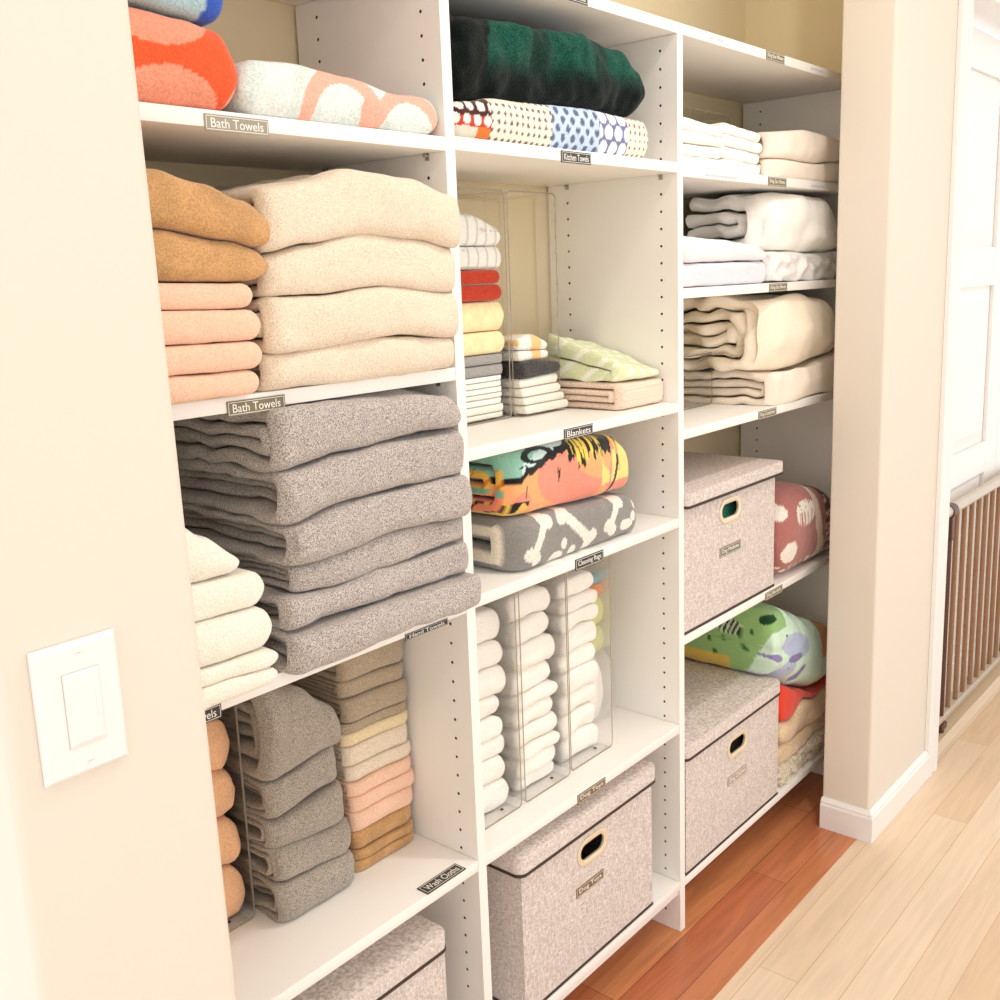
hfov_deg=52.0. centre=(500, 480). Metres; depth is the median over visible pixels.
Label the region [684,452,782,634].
storage box
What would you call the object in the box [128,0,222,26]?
towel
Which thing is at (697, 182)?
shelf board
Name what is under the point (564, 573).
bin
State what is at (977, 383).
door
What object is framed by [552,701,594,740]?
rag
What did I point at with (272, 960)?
shelf board
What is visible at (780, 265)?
sheet
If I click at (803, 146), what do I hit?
sheet
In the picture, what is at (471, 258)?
kitchen towel
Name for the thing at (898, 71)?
wall
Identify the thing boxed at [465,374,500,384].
kitchen towel
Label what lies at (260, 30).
wall
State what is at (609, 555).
bin
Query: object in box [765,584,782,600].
label
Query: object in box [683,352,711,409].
bin
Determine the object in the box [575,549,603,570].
label
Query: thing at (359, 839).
washcloth
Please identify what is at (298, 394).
shelf board
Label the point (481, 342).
kitchen towel
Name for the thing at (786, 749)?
blanket
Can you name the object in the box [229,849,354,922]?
washcloth
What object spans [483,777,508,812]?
rag
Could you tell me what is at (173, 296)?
hand towel
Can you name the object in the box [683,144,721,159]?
sheet
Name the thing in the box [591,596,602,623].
rag
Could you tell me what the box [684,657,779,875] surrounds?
storage box
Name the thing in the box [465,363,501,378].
kitchen towel
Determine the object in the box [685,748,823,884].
shelf board
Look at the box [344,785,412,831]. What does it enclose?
washcloth
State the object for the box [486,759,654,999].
storage box
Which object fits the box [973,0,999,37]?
trim
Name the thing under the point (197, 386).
hand towel
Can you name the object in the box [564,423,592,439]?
label
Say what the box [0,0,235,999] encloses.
wall
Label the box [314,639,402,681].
washcloth
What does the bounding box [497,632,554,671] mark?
rag
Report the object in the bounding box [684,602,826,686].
blanket
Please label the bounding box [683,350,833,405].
folded blanket
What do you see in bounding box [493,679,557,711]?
rag
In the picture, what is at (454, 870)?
label
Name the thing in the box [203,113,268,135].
label
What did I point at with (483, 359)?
kitchen towel
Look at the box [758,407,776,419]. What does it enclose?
label
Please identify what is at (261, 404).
label
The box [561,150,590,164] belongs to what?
label
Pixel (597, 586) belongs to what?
rag
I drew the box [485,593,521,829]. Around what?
bin
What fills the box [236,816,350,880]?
washcloth
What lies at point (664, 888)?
shelf board
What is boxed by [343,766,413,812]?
washcloth
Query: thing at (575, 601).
rag
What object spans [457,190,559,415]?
bin
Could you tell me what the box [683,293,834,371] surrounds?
comforter
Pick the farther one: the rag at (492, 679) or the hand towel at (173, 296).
the rag at (492, 679)
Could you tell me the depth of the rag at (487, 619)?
1.74 m
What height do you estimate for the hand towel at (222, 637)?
0.059 m
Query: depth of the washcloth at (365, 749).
1.62 m
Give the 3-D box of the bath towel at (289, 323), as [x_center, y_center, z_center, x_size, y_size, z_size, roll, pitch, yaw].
[-0.268,-0.228,1.426,0.282,0.084,0.350,7,15,40]
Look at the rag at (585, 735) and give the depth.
1.99 m
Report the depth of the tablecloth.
1.95 m
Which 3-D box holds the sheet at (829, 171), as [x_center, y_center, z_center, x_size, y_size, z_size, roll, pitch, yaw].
[0.665,-0.728,2.422,0.164,0.056,0.408,7,15,40]
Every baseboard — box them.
[819,750,929,843]
[937,662,999,756]
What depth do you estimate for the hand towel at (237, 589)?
1.22 m
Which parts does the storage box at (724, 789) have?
lid, name plate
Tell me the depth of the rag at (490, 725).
1.77 m
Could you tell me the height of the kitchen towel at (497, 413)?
0.009 m
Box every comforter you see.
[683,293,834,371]
[685,192,836,252]
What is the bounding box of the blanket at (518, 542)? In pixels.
[471,492,635,571]
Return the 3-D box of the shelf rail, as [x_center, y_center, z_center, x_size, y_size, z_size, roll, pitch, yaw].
[0.178,0.936,1.979,0.016,0.012,0.610,7,15,40]
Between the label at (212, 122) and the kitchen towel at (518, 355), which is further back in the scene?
the kitchen towel at (518, 355)
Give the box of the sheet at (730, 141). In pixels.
[719,134,761,153]
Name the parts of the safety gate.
rail, rail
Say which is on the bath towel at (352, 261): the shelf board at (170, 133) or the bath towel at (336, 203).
the bath towel at (336, 203)
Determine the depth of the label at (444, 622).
1.51 m
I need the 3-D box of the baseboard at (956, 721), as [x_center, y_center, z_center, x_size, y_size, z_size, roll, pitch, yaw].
[1.637,0.680,3.443,0.069,0.018,1.352,7,15,40]
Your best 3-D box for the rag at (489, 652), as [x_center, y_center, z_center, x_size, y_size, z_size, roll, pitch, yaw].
[-0.105,0.295,1.786,0.187,0.050,0.130,7,15,40]
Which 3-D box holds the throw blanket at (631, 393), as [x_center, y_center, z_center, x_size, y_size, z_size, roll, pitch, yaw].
[0.197,-0.175,2.009,0.203,0.051,0.158,7,15,40]
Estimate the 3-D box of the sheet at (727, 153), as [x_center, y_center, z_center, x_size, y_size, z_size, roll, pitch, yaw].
[0.459,-0.692,2.203,0.135,0.029,0.176,7,15,40]
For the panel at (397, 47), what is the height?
1.826 m
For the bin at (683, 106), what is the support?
on the shelf board at (697, 182)
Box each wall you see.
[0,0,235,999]
[145,0,745,526]
[745,0,842,72]
[823,0,958,809]
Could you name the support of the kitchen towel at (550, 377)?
on the kitchen towel at (548, 387)
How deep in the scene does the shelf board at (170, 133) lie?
1.33 m
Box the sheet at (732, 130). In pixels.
[709,123,759,142]
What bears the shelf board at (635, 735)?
attached to the panel at (397, 47)
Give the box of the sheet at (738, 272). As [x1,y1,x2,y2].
[683,261,765,286]
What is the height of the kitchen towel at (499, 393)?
0.008 m
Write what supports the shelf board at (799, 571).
attached to the panel at (619, 242)
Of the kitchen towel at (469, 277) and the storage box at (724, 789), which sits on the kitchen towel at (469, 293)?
the kitchen towel at (469, 277)
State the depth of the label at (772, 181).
2.22 m
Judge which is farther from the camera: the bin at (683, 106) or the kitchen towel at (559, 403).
the bin at (683, 106)
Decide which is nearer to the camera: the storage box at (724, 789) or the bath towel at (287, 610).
the bath towel at (287, 610)
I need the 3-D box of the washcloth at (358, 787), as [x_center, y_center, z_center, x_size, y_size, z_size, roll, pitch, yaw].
[-0.244,0.470,1.696,0.155,0.028,0.139,7,15,40]
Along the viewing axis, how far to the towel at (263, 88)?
1.27 m
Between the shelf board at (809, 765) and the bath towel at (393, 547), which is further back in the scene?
the shelf board at (809, 765)
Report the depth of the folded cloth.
2.58 m
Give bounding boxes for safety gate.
[939,474,999,732]
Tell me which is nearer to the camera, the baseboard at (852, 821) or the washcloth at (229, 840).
the washcloth at (229, 840)
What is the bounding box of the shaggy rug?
[777,724,824,785]
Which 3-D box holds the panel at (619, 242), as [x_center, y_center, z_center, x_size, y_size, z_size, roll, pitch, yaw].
[0.245,0.065,2.146,0.305,1.826,0.019,7,15,40]
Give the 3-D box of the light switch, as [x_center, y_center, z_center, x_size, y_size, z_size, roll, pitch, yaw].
[-0.370,0.201,0.904,0.012,0.122,0.078,7,15,40]
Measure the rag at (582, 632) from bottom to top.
0.049 m
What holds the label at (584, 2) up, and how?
attached to the shelf board at (714, 65)
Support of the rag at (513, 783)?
in the bin at (564, 573)
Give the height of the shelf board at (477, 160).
0.029 m
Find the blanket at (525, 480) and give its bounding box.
[469,433,627,515]
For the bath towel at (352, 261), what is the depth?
1.30 m
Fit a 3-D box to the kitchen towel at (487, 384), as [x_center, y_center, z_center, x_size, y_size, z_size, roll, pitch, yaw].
[-0.078,-0.173,1.845,0.119,0.010,0.127,7,15,40]
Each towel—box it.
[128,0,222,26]
[128,6,236,110]
[146,168,269,247]
[152,229,267,282]
[158,283,252,310]
[161,309,260,344]
[165,341,261,375]
[168,370,258,403]
[173,388,460,472]
[177,428,463,524]
[182,474,471,565]
[185,528,238,582]
[191,568,263,621]
[195,606,271,667]
[200,646,277,686]
[202,667,277,709]
[213,169,459,253]
[216,234,454,297]
[219,60,437,134]
[223,286,458,353]
[230,518,461,591]
[243,336,453,391]
[253,540,468,630]
[263,571,480,674]
[459,213,499,246]
[459,247,500,270]
[460,270,499,284]
[461,284,501,301]
[462,301,503,332]
[463,331,503,355]
[464,353,501,366]
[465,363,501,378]
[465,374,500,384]
[465,380,500,390]
[466,385,500,396]
[466,391,501,401]
[466,396,500,408]
[466,403,502,416]
[467,410,502,422]
[498,350,547,361]
[500,372,556,387]
[500,391,563,404]
[501,359,559,377]
[501,383,559,396]
[502,334,546,349]
[502,399,567,413]
[722,501,736,517]
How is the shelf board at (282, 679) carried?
attached to the panel
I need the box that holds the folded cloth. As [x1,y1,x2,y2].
[778,674,825,720]
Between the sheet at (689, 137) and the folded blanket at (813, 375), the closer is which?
the sheet at (689, 137)
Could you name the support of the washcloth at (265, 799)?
on the washcloth at (323, 808)
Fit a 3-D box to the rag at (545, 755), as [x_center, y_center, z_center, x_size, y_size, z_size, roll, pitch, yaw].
[-0.002,0.506,1.937,0.191,0.040,0.116,7,15,40]
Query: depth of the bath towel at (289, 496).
1.36 m
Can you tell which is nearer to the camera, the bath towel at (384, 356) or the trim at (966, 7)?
the bath towel at (384, 356)
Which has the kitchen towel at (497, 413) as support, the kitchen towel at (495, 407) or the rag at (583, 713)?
the kitchen towel at (495, 407)
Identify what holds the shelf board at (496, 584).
attached to the panel at (397, 47)
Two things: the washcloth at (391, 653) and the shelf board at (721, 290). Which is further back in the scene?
the shelf board at (721, 290)
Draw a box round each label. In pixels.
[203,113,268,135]
[205,703,221,722]
[226,394,285,416]
[405,618,447,640]
[417,864,465,894]
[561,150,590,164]
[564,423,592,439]
[570,0,587,5]
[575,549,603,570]
[577,777,605,804]
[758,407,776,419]
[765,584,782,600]
[766,50,784,63]
[768,176,786,186]
[769,283,786,291]
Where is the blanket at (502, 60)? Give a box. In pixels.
[449,16,644,117]
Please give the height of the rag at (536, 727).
0.040 m
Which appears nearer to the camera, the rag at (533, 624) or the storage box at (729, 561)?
the rag at (533, 624)
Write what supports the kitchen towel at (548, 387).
on the kitchen towel at (555, 395)
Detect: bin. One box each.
[228,705,254,932]
[457,187,511,426]
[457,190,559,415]
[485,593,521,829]
[518,573,569,801]
[566,555,612,770]
[683,106,733,118]
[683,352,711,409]
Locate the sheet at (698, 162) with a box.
[683,156,725,170]
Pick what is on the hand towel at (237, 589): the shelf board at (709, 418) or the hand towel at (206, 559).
the hand towel at (206, 559)
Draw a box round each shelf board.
[138,101,444,171]
[171,367,455,420]
[221,611,465,709]
[227,833,477,999]
[272,0,840,103]
[454,136,676,189]
[467,402,677,460]
[473,513,678,607]
[484,703,678,864]
[492,871,679,999]
[683,166,838,198]
[683,279,835,298]
[684,391,832,438]
[684,548,828,644]
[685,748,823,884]
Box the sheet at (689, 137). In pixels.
[683,130,724,147]
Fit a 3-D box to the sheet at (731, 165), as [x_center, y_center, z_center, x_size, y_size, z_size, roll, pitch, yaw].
[0.462,-0.667,2.206,0.141,0.030,0.177,7,15,40]
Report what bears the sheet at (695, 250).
on the sheet at (738, 272)
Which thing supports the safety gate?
on the baseboard at (956, 721)
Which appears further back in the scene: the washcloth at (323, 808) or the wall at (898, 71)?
the wall at (898, 71)
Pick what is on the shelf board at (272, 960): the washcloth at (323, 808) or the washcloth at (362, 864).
the washcloth at (362, 864)
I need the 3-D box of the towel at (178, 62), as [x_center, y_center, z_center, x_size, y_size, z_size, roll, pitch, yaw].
[-0.461,-0.468,1.151,0.230,0.109,0.239,7,15,40]
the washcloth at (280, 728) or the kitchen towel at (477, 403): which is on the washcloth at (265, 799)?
the washcloth at (280, 728)
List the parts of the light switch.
paddle frame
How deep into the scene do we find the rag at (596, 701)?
2.11 m
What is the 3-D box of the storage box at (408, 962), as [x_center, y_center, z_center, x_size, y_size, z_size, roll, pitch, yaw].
[-0.325,0.867,1.576,0.286,0.277,0.433,7,15,40]
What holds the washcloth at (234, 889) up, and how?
in the bin at (229, 921)
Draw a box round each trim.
[925,0,999,776]
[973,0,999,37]
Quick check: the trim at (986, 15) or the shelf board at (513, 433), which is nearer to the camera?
the shelf board at (513, 433)
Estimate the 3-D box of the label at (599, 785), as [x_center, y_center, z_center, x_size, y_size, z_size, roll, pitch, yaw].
[0.168,0.573,1.892,0.002,0.018,0.088,7,15,40]
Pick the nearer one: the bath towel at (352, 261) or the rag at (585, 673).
the bath towel at (352, 261)
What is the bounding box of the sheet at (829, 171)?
[756,159,838,182]
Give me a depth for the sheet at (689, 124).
2.01 m
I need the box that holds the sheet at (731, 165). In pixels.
[717,159,759,174]
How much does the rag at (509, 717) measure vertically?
0.042 m
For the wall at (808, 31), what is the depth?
2.59 m
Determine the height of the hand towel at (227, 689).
0.031 m
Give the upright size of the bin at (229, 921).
0.385 m
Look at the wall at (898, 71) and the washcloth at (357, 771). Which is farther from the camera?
the wall at (898, 71)
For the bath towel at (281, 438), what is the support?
on the bath towel at (289, 496)
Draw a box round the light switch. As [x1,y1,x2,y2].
[26,628,127,787]
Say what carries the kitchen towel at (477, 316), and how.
on the kitchen towel at (481, 342)
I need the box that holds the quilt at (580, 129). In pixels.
[453,98,647,157]
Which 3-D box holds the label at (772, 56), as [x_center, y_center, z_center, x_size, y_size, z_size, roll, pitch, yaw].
[0.579,-0.892,2.160,0.002,0.018,0.085,7,15,40]
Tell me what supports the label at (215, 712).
attached to the shelf board at (282, 679)
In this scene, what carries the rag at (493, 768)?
on the rag at (495, 793)
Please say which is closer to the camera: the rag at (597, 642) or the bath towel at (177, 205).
the bath towel at (177, 205)
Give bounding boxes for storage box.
[291,914,446,999]
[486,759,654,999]
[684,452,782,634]
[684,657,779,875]
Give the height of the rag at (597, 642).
0.059 m
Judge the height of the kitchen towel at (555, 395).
0.014 m
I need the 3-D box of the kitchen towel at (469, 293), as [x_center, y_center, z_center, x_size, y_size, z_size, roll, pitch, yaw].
[-0.083,-0.330,1.813,0.122,0.028,0.127,7,15,40]
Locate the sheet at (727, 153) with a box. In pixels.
[718,146,758,164]
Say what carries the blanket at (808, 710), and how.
on the blanket at (786, 749)
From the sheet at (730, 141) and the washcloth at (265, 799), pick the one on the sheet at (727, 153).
the sheet at (730, 141)
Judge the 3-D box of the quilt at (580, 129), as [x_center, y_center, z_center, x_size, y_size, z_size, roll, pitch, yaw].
[-0.002,-0.587,1.745,0.278,0.074,0.522,7,15,40]
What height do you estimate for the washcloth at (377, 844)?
0.021 m
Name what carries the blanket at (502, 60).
on the quilt at (580, 129)
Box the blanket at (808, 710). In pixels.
[778,686,825,743]
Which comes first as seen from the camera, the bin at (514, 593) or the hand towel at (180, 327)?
the hand towel at (180, 327)
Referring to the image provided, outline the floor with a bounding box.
[563,687,999,999]
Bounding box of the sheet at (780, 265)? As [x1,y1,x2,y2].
[710,251,836,282]
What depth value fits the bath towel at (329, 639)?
1.36 m
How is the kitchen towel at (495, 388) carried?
on the kitchen towel at (499, 393)
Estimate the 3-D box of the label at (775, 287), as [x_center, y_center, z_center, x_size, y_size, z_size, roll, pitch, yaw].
[0.616,-0.429,2.275,0.002,0.018,0.089,7,15,40]
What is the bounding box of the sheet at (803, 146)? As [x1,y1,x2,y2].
[757,130,839,163]
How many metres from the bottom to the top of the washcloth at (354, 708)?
0.043 m
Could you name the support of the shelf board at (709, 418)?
attached to the panel at (619, 242)
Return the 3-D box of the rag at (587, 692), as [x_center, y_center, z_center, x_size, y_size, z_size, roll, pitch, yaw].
[0.087,0.414,2.034,0.183,0.045,0.120,7,15,40]
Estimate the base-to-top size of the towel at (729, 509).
0.241 m
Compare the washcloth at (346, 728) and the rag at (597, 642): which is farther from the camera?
the rag at (597, 642)
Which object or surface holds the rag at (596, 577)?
on the rag at (597, 586)
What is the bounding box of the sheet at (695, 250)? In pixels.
[683,236,765,262]
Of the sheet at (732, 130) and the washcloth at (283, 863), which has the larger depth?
the sheet at (732, 130)
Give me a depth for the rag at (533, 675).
1.84 m
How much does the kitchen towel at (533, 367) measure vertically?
0.032 m
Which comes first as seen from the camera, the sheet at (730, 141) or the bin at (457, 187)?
the bin at (457, 187)
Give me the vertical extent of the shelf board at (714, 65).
0.019 m
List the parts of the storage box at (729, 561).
name plate, lid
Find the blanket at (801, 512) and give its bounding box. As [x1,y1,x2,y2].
[774,481,830,573]
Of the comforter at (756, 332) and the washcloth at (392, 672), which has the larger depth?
the comforter at (756, 332)
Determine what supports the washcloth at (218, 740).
on the washcloth at (223, 787)
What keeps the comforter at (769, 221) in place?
on the sheet at (780, 265)
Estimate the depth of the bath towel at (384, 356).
1.33 m
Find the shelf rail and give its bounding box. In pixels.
[559,892,677,999]
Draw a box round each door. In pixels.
[944,26,999,704]
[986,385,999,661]
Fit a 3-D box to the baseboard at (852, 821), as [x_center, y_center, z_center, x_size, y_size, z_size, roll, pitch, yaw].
[0.997,0.815,2.717,0.133,0.080,0.421,7,15,40]
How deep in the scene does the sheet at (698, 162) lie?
2.01 m
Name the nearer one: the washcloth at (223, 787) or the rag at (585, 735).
the washcloth at (223, 787)
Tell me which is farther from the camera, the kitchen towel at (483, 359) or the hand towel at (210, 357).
the kitchen towel at (483, 359)
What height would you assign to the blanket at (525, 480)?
0.123 m
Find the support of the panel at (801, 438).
on the floor
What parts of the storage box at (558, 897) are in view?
lid, name plate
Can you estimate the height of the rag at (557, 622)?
0.037 m
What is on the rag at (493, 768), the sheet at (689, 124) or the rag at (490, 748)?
the rag at (490, 748)
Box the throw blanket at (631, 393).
[552,377,662,409]
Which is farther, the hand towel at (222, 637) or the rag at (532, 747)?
the rag at (532, 747)
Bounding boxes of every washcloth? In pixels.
[206,719,229,770]
[211,768,234,817]
[216,814,240,864]
[218,684,340,780]
[222,746,336,818]
[222,864,244,917]
[224,779,343,847]
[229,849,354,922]
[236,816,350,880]
[288,676,406,722]
[292,661,402,698]
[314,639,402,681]
[332,722,406,766]
[334,709,407,747]
[335,755,410,796]
[336,738,410,781]
[339,700,405,733]
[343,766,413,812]
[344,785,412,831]
[348,818,412,859]
[349,804,410,848]
[354,829,413,871]
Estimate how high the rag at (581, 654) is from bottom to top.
0.043 m
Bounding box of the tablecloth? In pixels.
[548,333,658,381]
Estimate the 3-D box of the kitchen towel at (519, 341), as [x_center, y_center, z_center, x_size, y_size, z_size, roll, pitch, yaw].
[0.007,-0.260,1.921,0.139,0.031,0.088,7,15,40]
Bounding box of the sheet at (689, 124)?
[683,117,722,136]
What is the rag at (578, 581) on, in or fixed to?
on the rag at (575, 601)
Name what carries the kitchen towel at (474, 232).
on the kitchen towel at (471, 258)
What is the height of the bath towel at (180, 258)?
0.062 m
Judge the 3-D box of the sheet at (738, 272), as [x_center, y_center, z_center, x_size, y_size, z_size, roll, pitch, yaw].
[0.368,-0.442,2.208,0.269,0.050,0.377,7,15,40]
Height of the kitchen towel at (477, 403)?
0.011 m
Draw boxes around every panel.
[295,0,491,999]
[548,33,684,931]
[741,90,840,774]
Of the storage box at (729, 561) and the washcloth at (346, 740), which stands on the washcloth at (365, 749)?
the washcloth at (346, 740)
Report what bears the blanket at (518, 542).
on the shelf board at (496, 584)
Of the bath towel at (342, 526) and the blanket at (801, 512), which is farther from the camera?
the blanket at (801, 512)
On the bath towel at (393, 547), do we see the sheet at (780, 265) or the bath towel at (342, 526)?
the bath towel at (342, 526)
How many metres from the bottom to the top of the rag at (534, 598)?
0.052 m
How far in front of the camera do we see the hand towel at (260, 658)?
1.23 m
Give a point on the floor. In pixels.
(913, 912)
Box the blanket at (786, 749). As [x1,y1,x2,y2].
[778,711,824,764]
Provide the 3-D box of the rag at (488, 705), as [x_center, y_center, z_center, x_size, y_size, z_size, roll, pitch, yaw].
[-0.106,0.389,1.801,0.182,0.042,0.129,7,15,40]
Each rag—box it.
[475,606,499,643]
[477,639,502,670]
[478,664,505,699]
[479,695,498,718]
[480,715,502,742]
[481,734,503,760]
[482,585,549,622]
[482,754,504,785]
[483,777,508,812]
[489,696,552,728]
[493,611,548,646]
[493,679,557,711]
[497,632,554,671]
[498,745,554,779]
[500,660,549,694]
[500,711,556,748]
[500,730,559,760]
[501,760,553,790]
[535,569,593,599]
[542,588,596,614]
[543,620,595,655]
[544,603,597,633]
[545,641,594,673]
[546,660,598,694]
[550,682,595,716]
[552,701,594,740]
[553,722,597,761]
[589,583,601,595]
[589,657,602,719]
[590,572,599,584]
[590,624,603,651]
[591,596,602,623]
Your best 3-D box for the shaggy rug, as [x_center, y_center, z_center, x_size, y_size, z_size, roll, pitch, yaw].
[0.700,0.704,2.766,0.298,0.070,0.352,7,15,40]

